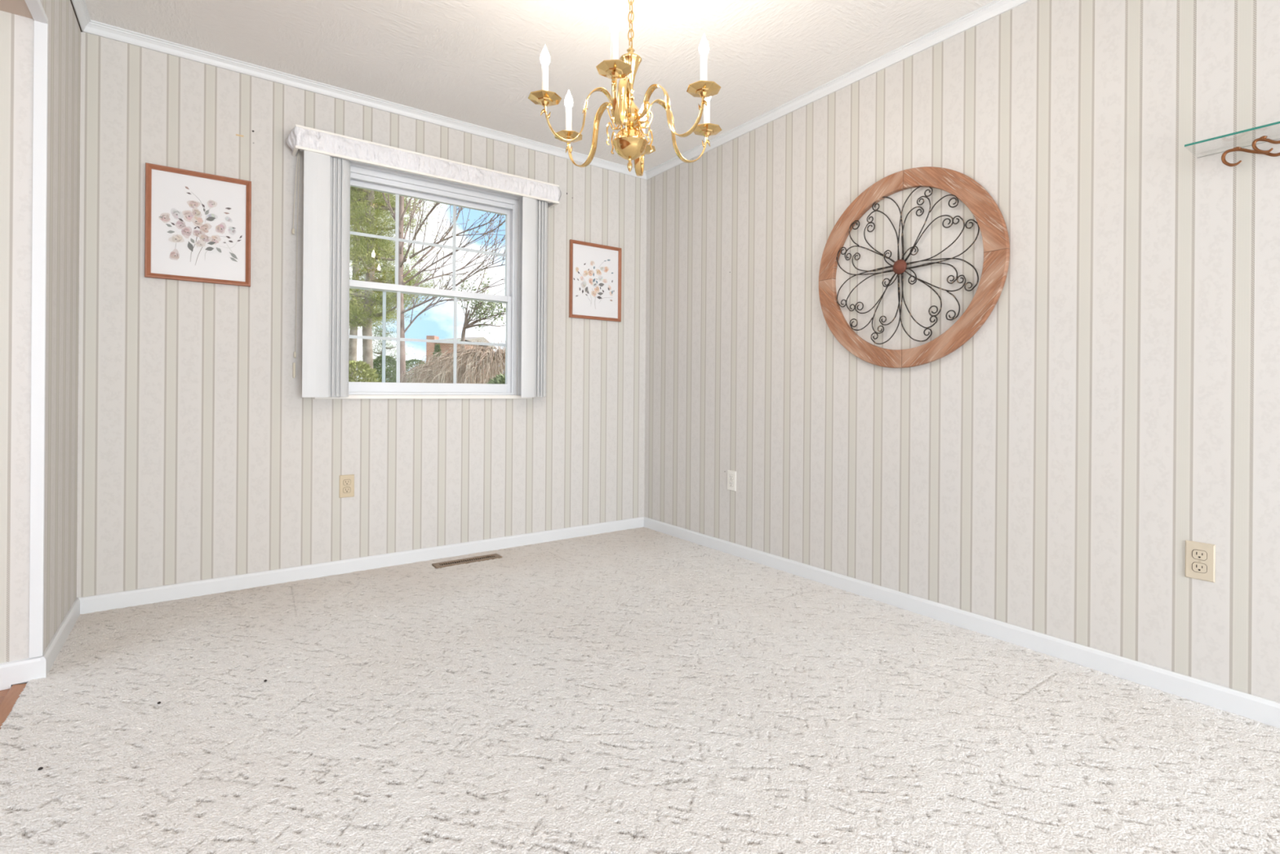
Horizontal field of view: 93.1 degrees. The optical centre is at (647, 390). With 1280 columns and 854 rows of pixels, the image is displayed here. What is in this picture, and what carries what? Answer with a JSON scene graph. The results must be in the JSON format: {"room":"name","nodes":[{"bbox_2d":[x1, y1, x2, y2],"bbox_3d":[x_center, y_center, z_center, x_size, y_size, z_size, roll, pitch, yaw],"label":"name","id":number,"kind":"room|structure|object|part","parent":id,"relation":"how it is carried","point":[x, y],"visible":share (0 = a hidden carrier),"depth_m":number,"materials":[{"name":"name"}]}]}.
{"room":"dining room","nodes":[
{"label":"dining room","id":0,"kind":"room"},
{"bbox_2d":[0,683,26,728],"bbox_3d":[0.002,0.945,-0.796,0.036,0.010,6.720,0,0,-36],"label":"trim","id":1,"kind":"structure","parent":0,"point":[9,700],"depth_m":1.81,"materials":[{"name":"brown wood"}]},
{"bbox_2d":[0,0,80,685],"bbox_3d":[-0.198,-0.276,-0.527,0.115,2.460,7.400,0,0,-36],"label":"wall","id":2,"kind":"structure","parent":0,"point":[16,31],"depth_m":1.94,"materials":[{"name":"paper"}]},
{"bbox_2d":[0,656,40,690],"bbox_3d":[-1.995,0.894,1.915,0.115,0.082,0.012,0,0,-36],"label":"baseboard","id":3,"kind":"structure","parent":2,"relation":"attached to","point":[24,670],"depth_m":1.92,"materials":[{"name":"white wood"}]},
{"bbox_2d":[24,0,48,23],"bbox_3d":[0.043,-1.174,-0.770,0.032,0.019,6.733,0,0,-36],"label":"trim","id":4,"kind":"structure","parent":2,"relation":"attached to","point":[35,7],"depth_m":1.88,"materials":[{"name":"white"}]},
{"bbox_2d":[28,20,48,657],"bbox_3d":[-1.954,-0.168,1.946,0.032,2.040,0.013,0,0,-36],"label":"trim","id":5,"kind":"structure","parent":2,"relation":"attached to","point":[37,327],"depth_m":1.94,"materials":[{"name":"white"}]},
{"bbox_2d":[40,597,79,678],"bbox_3d":[-2.141,0.890,2.222,0.012,0.077,0.679,0,0,-36],"label":"baseboard","id":6,"kind":"structure","parent":2,"relation":"attached to","point":[54,647],"depth_m":2.14,"materials":[{"name":"white wood"}]},
{"bbox_2d":[70,0,90,31],"bbox_3d":[-0.128,-1.483,-0.484,0.033,0.044,7.400,0,0,-36],"label":"trim","id":7,"kind":"structure","parent":2,"relation":"attached to","point":[80,6],"depth_m":2.40,"materials":[{"name":"white"}]},
{"bbox_2d":[76,19,646,597],"bbox_3d":[-1.195,-0.284,3.400,3.145,2.460,0.183,0,0,-36],"label":"wall","id":8,"kind":"structure","parent":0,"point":[202,455],"depth_m":2.89,"materials":[{"name":"beige paper"}]},
{"bbox_2d":[144,162,251,286],"bbox_3d":[-2.005,-0.734,2.719,0.381,0.490,0.019,0,0,-36],"label":"picture frame","id":9,"kind":"object","parent":8,"relation":"attached to","point":[198,224],"visible":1,"depth_m":2.71,"materials":[{"name":"brown wood"}]},
{"bbox_2d":[338,474,354,497],"bbox_3d":[-1.528,0.484,3.083,0.069,0.114,0.008,0,0,-36],"label":"wall outlet","id":10,"kind":"object","parent":8,"relation":"attached to","point":[346,482],"visible":1,"depth_m":3.08,"materials":[{"name":"beige plastic"}]},
{"bbox_2d":[342,486,351,493],"bbox_3d":[-1.527,0.503,3.082,0.035,0.030,0.001,0,0,-36],"label":"socket","id":11,"kind":"object","parent":10,"relation":"attached to","point":[345,489],"depth_m":3.08,"materials":[{"name":"beige plastic"}]},
{"bbox_2d":[342,479,351,485],"bbox_3d":[-1.527,0.464,3.082,0.035,0.030,0.001,0,0,-36],"label":"socket","id":12,"kind":"object","parent":10,"relation":"attached to","point":[345,482],"depth_m":3.08,"materials":[{"name":"beige plastic"}]},
{"bbox_2d":[78,516,644,613],"bbox_3d":[-1.181,0.898,3.338,2.880,0.077,0.012,0,0,-36],"label":"baseboard","id":13,"kind":"structure","parent":8,"relation":"attached to","point":[89,604],"depth_m":3.02,"materials":[{"name":"white wood"}]},
{"bbox_2d":[313,161,532,399],"bbox_3d":[-1.203,-0.581,3.381,1.165,1.246,0.142,0,0,-36],"label":"window","id":14,"kind":"structure","parent":8,"relation":"attached to","point":[365,176],"depth_m":3.43,"materials":[{"name":"white plastic"}]},
{"bbox_3d":[-1.174,0.033,3.334,1.165,0.020,0.026,0,0,-36],"label":"sill","id":15,"kind":"part","parent":14,"relation":"part of","materials":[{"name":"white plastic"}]},
{"bbox_2d":[349,291,506,383],"bbox_3d":[-1.222,-0.291,3.372,0.927,0.493,0.005,0,0,-36],"label":"grille","id":16,"kind":"object","parent":14,"relation":"attached to","point":[444,294],"depth_m":3.41,"materials":[{"name":"white plastic"}]},
{"bbox_2d":[350,194,506,290],"bbox_3d":[-1.239,-0.821,3.401,0.943,0.499,0.005,0,0,-36],"label":"grille","id":17,"kind":"object","parent":14,"relation":"attached to","point":[455,203],"depth_m":3.46,"materials":[{"name":"white plastic"}]},
{"bbox_3d":[-1.238,-0.827,3.399,0.987,0.583,0.030,0,0,-36],"label":"sash","id":18,"kind":"part","parent":14,"relation":"part of","materials":[{"name":"white plastic"}]},
{"bbox_3d":[-1.221,-0.282,3.370,0.987,0.579,0.030,0,0,-36],"label":"sash","id":19,"kind":"part","parent":14,"relation":"part of","materials":[{"name":"white plastic"}]},
{"bbox_2d":[286,124,561,208],"bbox_3d":[-1.119,-1.190,3.288,1.444,0.110,0.144,0,0,-36],"label":"window valance","id":20,"kind":"object","parent":8,"relation":"attached to","point":[300,137],"visible":1,"depth_m":3.15,"materials":[{"name":"white fabric"}]},
{"bbox_2d":[299,149,551,397],"bbox_3d":[-1.118,-0.575,3.281,1.335,1.217,0.076,0,0,-36],"label":"vertical blind","id":21,"kind":"object","parent":8,"relation":"attached to","point":[326,178],"visible":0.91,"depth_m":2.97,"materials":[{"name":"white plastic"}]},
{"bbox_2d":[292,151,299,377],"bbox_3d":[-1.700,-0.605,2.924,0.052,1.085,0.023,0,0,44],"label":"blind pull cord","id":22,"kind":"object","parent":21,"relation":"hanging from","point":[293,228],"visible":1,"depth_m":2.93,"materials":[{"name":"beige plastic"}]},
{"bbox_3d":[-1.117,-1.165,3.287,1.335,0.035,0.040,0,0,-36],"label":"head rail","id":23,"kind":"part","parent":21,"relation":"part of","materials":[{"name":"white plastic"}]},
{"bbox_2d":[568,239,622,321],"bbox_3d":[-0.333,-0.710,3.943,0.386,0.491,0.019,0,0,-36],"label":"picture frame","id":24,"kind":"object","parent":8,"relation":"attached to","point":[594,269],"visible":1,"depth_m":3.94,"materials":[{"name":"brown wood"}]},
{"bbox_2d":[84,0,995,170],"bbox_3d":[-0.137,-1.580,-0.490,6.050,0.150,7.700,0,0,-36],"label":"ceiling","id":25,"kind":"structure","parent":0,"point":[477,62],"depth_m":2.64,"materials":[{"name":"white paint"}]},
{"bbox_2d":[528,0,721,176],"bbox_3d":[-0.055,-1.113,2.000,0.658,0.781,0.652,0,0,-36],"label":"chandelier","id":26,"kind":"object","parent":25,"relation":"hanging from","point":[630,143],"visible":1,"depth_m":1.96,"materials":[{"name":"gold metal"}]},
{"bbox_3d":[-0.207,-0.884,1.938,0.273,0.191,0.029,0,0,-23],"label":"arm","id":27,"kind":"part","parent":26,"relation":"part of","materials":[{"name":"gold metal"}]},
{"bbox_3d":[-0.186,-0.884,2.099,0.273,0.191,0.029,0,0,38],"label":"arm","id":28,"kind":"part","parent":26,"relation":"part of","materials":[{"name":"gold metal"}]},
{"bbox_3d":[-0.078,-0.883,1.839,0.029,0.191,0.273,0,0,7],"label":"arm","id":29,"kind":"part","parent":26,"relation":"part of","materials":[{"name":"gold metal"}]},
{"bbox_3d":[-0.053,-1.308,2.000,0.018,0.376,0.018,0,0,-20],"label":"chain","id":30,"kind":"part","parent":26,"relation":"part of","materials":[{"name":"gold metal"}]},
{"bbox_3d":[-0.036,-0.883,2.161,0.029,0.191,0.273,0,0,8],"label":"arm","id":31,"kind":"part","parent":26,"relation":"part of","materials":[{"name":"gold metal"}]},
{"bbox_3d":[0.072,-0.882,1.901,0.273,0.191,0.029,0,0,38],"label":"arm","id":32,"kind":"part","parent":26,"relation":"part of","materials":[{"name":"gold metal"}]},
{"bbox_3d":[0.093,-0.882,2.062,0.273,0.191,0.029,0,0,-23],"label":"arm","id":33,"kind":"part","parent":26,"relation":"part of","materials":[{"name":"gold metal"}]},
{"bbox_2d":[0,526,1279,853],"bbox_3d":[-0.222,0.958,-0.538,5.888,0.052,7.400,0,0,-36],"label":"floor","id":34,"kind":"structure","parent":0,"point":[643,690],"depth_m":1.68,"materials":[{"name":"beige carpet"}]},
{"bbox_2d":[431,553,502,568],"bbox_3d":[-0.983,0.932,3.320,0.362,0.014,0.086,0,0,-36],"label":"floor vent","id":35,"kind":"object","parent":34,"relation":"in","point":[438,565],"visible":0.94,"depth_m":3.31,"materials":[{"name":"brown metal"}]},
{"bbox_2d":[644,0,1279,702],"bbox_3d":[2.233,-0.257,1.252,0.150,2.460,7.400,0,0,-36],"label":"wall","id":36,"kind":"structure","parent":0,"point":[1116,406],"depth_m":2.25,"materials":[{"name":"paper"}]},
{"bbox_2d":[727,470,736,491],"bbox_3d":[0.485,0.517,3.498,0.008,0.114,0.069,0,0,-36],"label":"wall outlet","id":37,"kind":"object","parent":36,"relation":"attached to","point":[731,475],"visible":1,"depth_m":3.49,"materials":[{"name":"white plastic"}]},
{"bbox_2d":[728,480,733,486],"bbox_3d":[0.483,0.536,3.496,0.003,0.030,0.035,0,0,-36],"label":"socket","id":38,"kind":"object","parent":37,"relation":"attached to","point":[731,482],"depth_m":3.50,"materials":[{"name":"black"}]},
{"bbox_2d":[728,474,733,479],"bbox_3d":[0.483,0.497,3.496,0.002,0.028,0.033,0,0,-36],"label":"socket","id":39,"kind":"object","parent":37,"relation":"attached to","point":[731,476],"depth_m":3.50,"materials":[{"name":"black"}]},
{"bbox_2d":[645,0,1030,179],"bbox_3d":[2.169,-1.465,1.198,0.033,0.044,7.400,0,0,-36],"label":"trim","id":40,"kind":"structure","parent":36,"relation":"attached to","point":[988,11],"depth_m":2.81,"materials":[{"name":"white"}]},
{"bbox_2d":[818,166,1009,368],"bbox_3d":[1.103,-0.529,2.638,0.039,0.858,0.872,0,0,-36],"label":"wall decor","id":41,"kind":"object","parent":36,"relation":"attached to","point":[990,220],"visible":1,"depth_m":2.56,"materials":[{"name":"brown wood"}]},
{"bbox_2d":[836,186,979,344],"bbox_3d":[1.101,-0.539,2.638,0.013,0.662,0.662,0,0,-36],"label":"flower","id":42,"kind":"object","parent":41,"relation":"on","point":[967,325],"depth_m":2.61,"materials":[{"name":"black metal"}]},
{"bbox_2d":[644,516,1279,728],"bbox_3d":[2.159,0.924,1.205,0.012,0.077,7.400,0,0,-36],"label":"baseboard","id":43,"kind":"structure","parent":36,"relation":"attached to","point":[1265,711],"depth_m":2.23,"materials":[{"name":"white wood"}]},
{"bbox_2d":[1185,540,1215,582],"bbox_3d":[1.689,0.520,1.854,0.008,0.114,0.069,0,0,-36],"label":"wall outlet","id":44,"kind":"object","parent":36,"relation":"attached to","point":[1200,557],"visible":1,"depth_m":1.85,"materials":[{"name":"beige plastic"}]},
{"bbox_2d":[1191,561,1207,573],"bbox_3d":[1.688,0.540,1.853,0.001,0.030,0.035,0,0,-36],"label":"socket","id":45,"kind":"object","parent":44,"relation":"attached to","point":[1197,566],"depth_m":1.85,"materials":[{"name":"beige plastic"}]},
{"bbox_2d":[1191,549,1207,560],"bbox_3d":[1.688,0.501,1.853,0.001,0.030,0.035,0,0,-36],"label":"socket","id":46,"kind":"object","parent":44,"relation":"attached to","point":[1197,554],"depth_m":1.85,"materials":[{"name":"beige plastic"}]},
{"bbox_2d":[1184,120,1279,166],"bbox_3d":[1.837,-0.693,1.553,0.139,0.068,0.677,0,0,-36],"label":"glass shelf","id":47,"kind":"object","parent":36,"relation":"attached to","point":[1264,138],"visible":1,"depth_m":1.72,"materials":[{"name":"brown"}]},
{"label":"outside","id":48,"kind":"structure","parent":0,"visible":0},
{"bbox_3d":[-18.719,1.288,46.651,100.000,0.100,89.400,0,0,-36],"label":"ground","id":49,"kind":"structure","parent":48,"visible":0},
{"bbox_2d":[348,360,381,382],"bbox_3d":[-3.757,0.472,7.800,0.898,1.768,0.896,0,0,-17],"label":"shrub","id":50,"kind":"object","parent":49,"relation":"on","point":[362,366],"visible":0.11,"depth_m":7.73,"materials":[{"name":"green plant"}]},
{"bbox_2d":[348,191,419,382],"bbox_3d":[-5.485,-3.242,11.534,2.244,9.185,2.000,0,0,-24],"label":"pine tree","id":51,"kind":"object","parent":49,"relation":"on","point":[353,342],"visible":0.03,"depth_m":11.45,"materials":[{"name":"green plant"}]},
{"bbox_2d":[356,322,417,382],"bbox_3d":[-7.025,-0.272,16.004,2.350,3.248,2.295,0,0,-33],"label":"pine tree","id":52,"kind":"object","parent":49,"relation":"on","point":[380,331],"visible":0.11,"depth_m":15.96,"materials":[{"name":"green plant"}]},
{"bbox_2d":[373,355,406,382],"bbox_3d":[-5.427,0.290,12.499,0.987,2.107,0.976,0,0,-36],"label":"shrub","id":53,"kind":"object","parent":49,"relation":"on","point":[390,360],"visible":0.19,"depth_m":12.38,"materials":[{"name":"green plant"}]},
{"bbox_2d":[349,186,449,382],"bbox_3d":[-4.136,-3.320,9.029,2.284,9.353,2.379,0,0,-17],"label":"pine tree","id":54,"kind":"object","parent":49,"relation":"on","point":[364,317],"visible":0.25,"depth_m":8.93,"materials":[{"name":"green plant"}]},
{"bbox_2d":[389,358,426,382],"bbox_3d":[-4.995,0.316,13.005,1.291,2.060,1.305,0,0,-36],"label":"shrub","id":55,"kind":"object","parent":49,"relation":"on","point":[407,362],"visible":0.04,"depth_m":12.87,"materials":[{"name":"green plant"}]},
{"bbox_2d":[407,363,444,382],"bbox_3d":[-3.859,0.424,10.605,0.872,1.862,0.879,0,0,-36],"label":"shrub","id":56,"kind":"object","parent":49,"relation":"on","point":[420,363],"visible":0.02,"depth_m":10.51,"materials":[{"name":"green plant"}]},
{"bbox_2d":[432,343,442,364],"bbox_3d":[-5.406,0.053,15.601,0.935,2.581,0.904,0,0,-36],"label":"conical evergreen","id":57,"kind":"object","parent":49,"relation":"on","point":[437,348],"visible":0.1,"depth_m":15.56,"materials":[{"name":"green plant"}]},
{"bbox_2d":[382,192,505,382],"bbox_3d":[-2.230,-1.296,7.759,2.832,5.329,2.038,0,0,30],"label":"bare tree","id":58,"kind":"object","parent":49,"relation":"on","point":[402,211],"visible":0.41,"depth_m":7.59,"materials":[{"name":"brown plant"}]},
{"bbox_2d":[400,339,505,383],"bbox_3d":[-2.025,0.339,7.999,2.735,2.066,2.826,0,0,-42],"label":"ornamental grass","id":59,"kind":"object","parent":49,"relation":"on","point":[495,360],"depth_m":7.39,"materials":[{"name":"beige plant"}]},
{"bbox_2d":[426,335,494,383],"bbox_3d":[-11.227,-1.025,37.350,2.188,4.644,7.300,0,0,0],"label":"brick house","id":60,"kind":"structure","parent":49,"relation":"on","point":[430,347],"depth_m":34.00,"materials":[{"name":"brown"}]},
{"bbox_2d":[451,268,506,377],"bbox_3d":[-2.706,-0.370,10.324,1.276,3.470,0.755,0,0,-5],"label":"young tree","id":61,"kind":"object","parent":49,"relation":"on","point":[477,306],"visible":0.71,"depth_m":10.38,"materials":[{"name":"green plant"}]},
{"bbox_2d":[486,373,505,383],"bbox_3d":[-1.412,0.593,5.995,0.741,1.563,0.729,0,0,-36],"label":"shrub","id":62,"kind":"object","parent":49,"relation":"on","point":[500,379],"visible":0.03,"depth_m":5.91,"materials":[{"name":"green plant"}]}
]}

